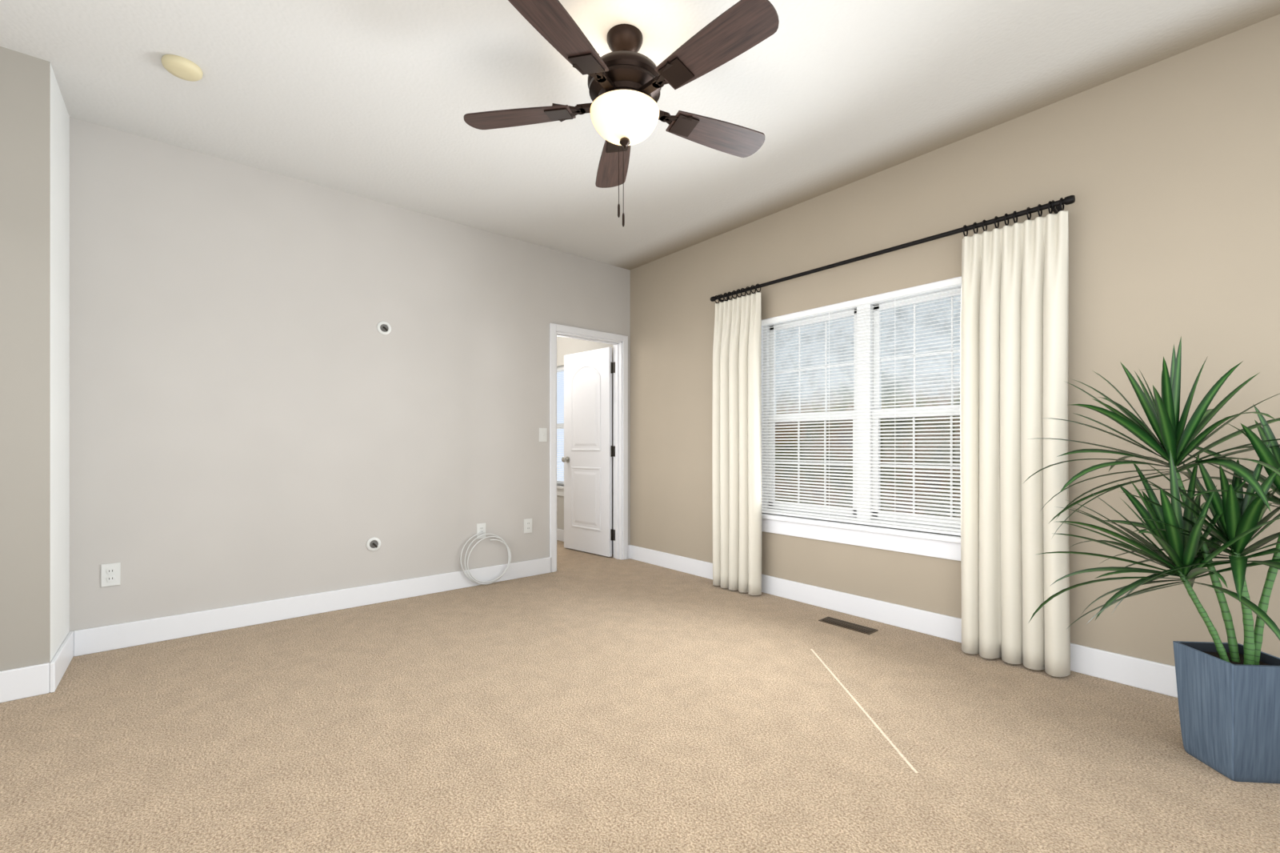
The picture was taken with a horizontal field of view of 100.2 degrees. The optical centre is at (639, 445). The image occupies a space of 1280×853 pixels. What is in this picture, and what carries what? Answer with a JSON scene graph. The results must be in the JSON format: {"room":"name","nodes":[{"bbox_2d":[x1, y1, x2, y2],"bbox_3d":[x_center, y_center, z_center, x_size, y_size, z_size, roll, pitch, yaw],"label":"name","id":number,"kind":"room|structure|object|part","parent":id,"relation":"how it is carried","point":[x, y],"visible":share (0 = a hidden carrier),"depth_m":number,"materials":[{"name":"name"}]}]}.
{"room":"empty bedroom","nodes":[
{"label":"empty bedroom","id":0,"kind":"room"},
{"bbox_2d":[0,46,69,671],"bbox_3d":[-3.115,-0.299,2.289,0.885,2.748,0.630,0,0,-40],"label":"wall","id":1,"kind":"structure","parent":0,"point":[34,373],"depth_m":2.31,"materials":[{"name":"paint"}]},
{"bbox_2d":[0,656,60,703],"bbox_3d":[-2.853,1.010,2.088,0.781,0.130,0.016,0,0,-40],"label":"baseboard","id":2,"kind":"structure","parent":1,"relation":"attached to","point":[46,678],"depth_m":2.29,"materials":[{"name":"white wood"}]},
{"bbox_2d":[54,629,79,679],"bbox_3d":[-2.726,1.010,2.528,0.024,0.130,0.450,0,0,-40],"label":"baseboard","id":3,"kind":"structure","parent":1,"relation":"attached to","point":[70,648],"depth_m":2.62,"materials":[{"name":"white wood"}]},
{"bbox_2d":[69,116,630,631],"bbox_3d":[-1.480,-0.299,4.011,3.835,2.748,0.120,0,0,-40],"label":"wall","id":4,"kind":"structure","parent":0,"point":[262,408],"depth_m":3.33,"materials":[{"name":"paint"}]},
{"bbox_2d":[101,562,120,586],"bbox_3d":[-2.785,0.680,2.819,0.072,0.116,0.010,0,0,-40],"label":"electrical outlet","id":5,"kind":"object","parent":4,"relation":"attached to","point":[110,574],"visible":1,"depth_m":2.82,"materials":[{"name":"white plastic"}]},
{"bbox_2d":[80,556,551,655],"bbox_3d":[-1.825,1.010,3.630,2.815,0.130,0.016,0,0,-40],"label":"baseboard","id":6,"kind":"structure","parent":4,"relation":"attached to","point":[131,634],"depth_m":3.30,"materials":[{"name":"white wood"}]},
{"bbox_2d":[366,537,380,551],"bbox_3d":[-1.807,0.672,3.640,0.092,0.092,0.027,0,0,-40],"label":"port","id":7,"kind":"object","parent":4,"relation":"attached to","point":[373,544],"visible":1,"depth_m":3.64,"materials":[{"name":"white plastic"}]},
{"bbox_2d":[376,320,391,334],"bbox_3d":[-1.757,-0.810,3.682,0.092,0.092,0.027,0,0,-40],"label":"port","id":8,"kind":"object","parent":4,"relation":"attached to","point":[383,327],"visible":1,"depth_m":3.69,"materials":[{"name":"white plastic"}]},
{"bbox_2d":[476,523,485,538],"bbox_3d":[-1.227,0.660,4.141,0.072,0.116,0.010,0,0,-40],"label":"electrical outlet","id":9,"kind":"object","parent":4,"relation":"attached to","point":[481,527],"visible":0.94,"depth_m":4.14,"materials":[{"name":"white plastic"}]},
{"bbox_2d":[524,518,531,533],"bbox_3d":[-0.919,0.660,4.403,0.072,0.116,0.010,0,0,-40],"label":"electrical outlet","id":10,"kind":"object","parent":4,"relation":"attached to","point":[527,525],"visible":1,"depth_m":4.40,"materials":[{"name":"white plastic"}]},
{"bbox_2d":[539,428,547,441],"bbox_3d":[-0.810,-0.090,4.490,0.072,0.116,0.018,0,0,-40],"label":"light switch","id":11,"kind":"object","parent":4,"relation":"attached to","point":[542,434],"visible":1,"depth_m":4.49,"materials":[{"name":"white plastic"}]},
{"bbox_2d":[549,323,627,571],"bbox_3d":[-0.484,0.019,4.857,0.844,2.112,0.152,0,0,-40],"label":"door frame","id":12,"kind":"structure","parent":4,"relation":"attached to","point":[554,328],"depth_m":5.04,"materials":[{"name":"white wood"}]},
{"bbox_2d":[564,347,615,556],"bbox_3d":[-0.516,0.060,5.350,0.736,2.005,0.049,0,0,44],"label":"door","id":13,"kind":"structure","parent":4,"relation":"in","point":[587,445],"depth_m":5.31,"materials":[{"name":"white wood"}]},
{"bbox_2d":[561,456,569,462],"bbox_3d":[-0.735,0.145,5.559,0.064,0.064,0.173,0,0,44],"label":"door knob","id":14,"kind":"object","parent":13,"relation":"attached to","point":[564,459],"depth_m":5.51,"materials":[{"name":"silver metal"}]},
{"bbox_3d":[-0.262,0.055,5.122,0.020,1.706,0.052,0,0,-40],"label":"door hinges","id":15,"kind":"part","parent":13,"relation":"part of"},
{"bbox_2d":[0,540,1279,852],"bbox_3d":[-0.998,1.125,2.736,4.450,0.100,7.050,0,0,-40],"label":"floor","id":16,"kind":"structure","parent":0,"point":[579,702],"depth_m":1.95,"materials":[{"name":"beige carpet"}]},
{"bbox_2d":[460,530,511,584],"bbox_3d":[-1.186,0.865,4.134,0.406,0.412,0.052,0,0,-40],"label":"coil","id":17,"kind":"object","parent":16,"relation":"on","point":[507,566],"visible":1,"depth_m":4.10,"materials":[{"name":"white plastic"}]},
{"bbox_2d":[818,616,878,634],"bbox_3d":[1.240,1.071,3.198,0.110,0.008,0.320,0,0,-40],"label":"floor vent","id":18,"kind":"object","parent":16,"relation":"in","point":[850,626],"visible":1,"depth_m":3.18,"materials":[{"name":"brown metal"}]},
{"bbox_2d":[1024,335,1279,783],"bbox_3d":[1.928,0.350,1.827,1.101,1.450,1.160,0,0,-40],"label":"plant","id":19,"kind":"object","parent":16,"relation":"on","point":[1229,698],"visible":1,"depth_m":1.80,"materials":[{"name":"green plant"}]},
{"bbox_3d":[1.990,0.885,1.789,0.298,0.380,0.298,0,0,-40],"label":"pot","id":20,"kind":"part","parent":19,"relation":"part of","materials":[{"name":"grey"}]},
{"bbox_2d":[0,0,1279,270],"bbox_3d":[-0.242,-1.723,1.869,4.720,0.100,4.990,0,0,-40],"label":"ceiling","id":21,"kind":"structure","parent":0,"point":[374,99],"depth_m":2.50,"materials":[{"name":"paint"}]},
{"bbox_2d":[160,54,203,81],"bbox_3d":[-2.015,-1.656,2.358,0.140,0.034,0.140,0,0,-40],"label":"smoke detector","id":22,"kind":"object","parent":21,"relation":"attached to","point":[182,67],"visible":1,"depth_m":2.33,"materials":[{"name":"beige plastic"}]},
{"bbox_2d":[463,0,779,227],"bbox_3d":[-0.025,-1.316,2.174,1.331,0.714,1.301,0,0,-40],"label":"ceiling fan","id":23,"kind":"object","parent":21,"relation":"hanging from","point":[627,82],"visible":1,"depth_m":2.08,"materials":[{"name":"brown wood"}]},
{"bbox_3d":[-0.051,-1.445,2.190,0.657,0.456,0.639,0,0,-40],"label":"motor","id":24,"kind":"part","parent":23,"relation":"part of","materials":[{"name":"brown metal"}]},
{"bbox_3d":[-0.062,-1.316,2.198,0.284,0.114,0.284,0,0,-40],"label":"lamp shade","id":25,"kind":"part","parent":23,"relation":"part of","materials":[{"name":"white glass"}]},
{"bbox_2d":[556,14,1279,666],"bbox_3d":[0.756,-0.299,4.224,0.150,2.748,7.290,0,0,-40],"label":"wall","id":26,"kind":"structure","parent":0,"point":[1166,173],"depth_m":2.51,"materials":[{"name":"paint"}]},
{"bbox_2d":[556,366,563,495],"bbox_3d":[-0.882,-0.170,6.107,0.160,1.470,0.780,0,0,-40],"label":"window","id":27,"kind":"structure","parent":26,"relation":"in","point":[560,490],"depth_m":6.12,"materials":[{"name":"white plastic"}]},
{"bbox_2d":[556,528,613,554],"bbox_3d":[-0.883,1.010,6.027,0.016,0.130,2.180,0,0,-40],"label":"baseboard","id":28,"kind":"structure","parent":26,"relation":"attached to","point":[560,533],"depth_m":6.02,"materials":[{"name":"white wood"}]},
{"bbox_2d":[761,512,960,560],"bbox_3d":[1.387,0.565,3.376,0.095,0.130,1.660,0,0,-40],"label":"window sill","id":29,"kind":"structure","parent":26,"relation":"attached to","point":[942,546],"depth_m":3.31,"materials":[{"name":"white wood"}]},
{"bbox_2d":[761,276,961,531],"bbox_3d":[1.429,-0.213,3.412,0.125,1.426,1.562,0,0,-40],"label":"window","id":30,"kind":"structure","parent":26,"relation":"in","point":[922,294],"depth_m":3.40,"materials":[{"name":"white plastic"}]},
{"bbox_2d":[761,277,961,535],"bbox_3d":[1.402,-0.213,3.389,0.037,1.419,1.544,0,0,-40],"label":"window blinds","id":31,"kind":"object","parent":30,"relation":"attached to","point":[922,289],"visible":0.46,"depth_m":3.36,"materials":[{"name":"white plastic"}]},
{"bbox_2d":[710,195,1075,676],"bbox_3d":[1.290,-0.056,3.333,0.190,2.238,2.244,0,0,-40],"label":"curtains","id":32,"kind":"object","parent":26,"relation":"attached to","point":[1014,344],"visible":1,"depth_m":2.67,"materials":[{"name":"white fabric"}]},
{"bbox_3d":[1.309,-1.129,3.349,0.140,0.091,2.244,0,0,-40],"label":"rod","id":33,"kind":"part","parent":32,"relation":"part of","materials":[{"name":"black metal"}]},
{"bbox_2d":[627,544,1177,697],"bbox_3d":[1.428,1.010,3.286,0.040,0.130,4.750,0,0,-40],"label":"baseboard","id":34,"kind":"structure","parent":26,"relation":"attached to","point":[1133,671],"depth_m":3.12,"materials":[{"name":"white wood"}]},
{"label":"outside","id":35,"kind":"structure","parent":0,"visible":0},
{"bbox_2d":[775,296,960,517],"bbox_3d":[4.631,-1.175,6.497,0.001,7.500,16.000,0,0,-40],"label":"window glass","id":36,"kind":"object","parent":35,"point":[882,352],"depth_m":7.74,"materials":[{"name":"clear glass"}]}
]}

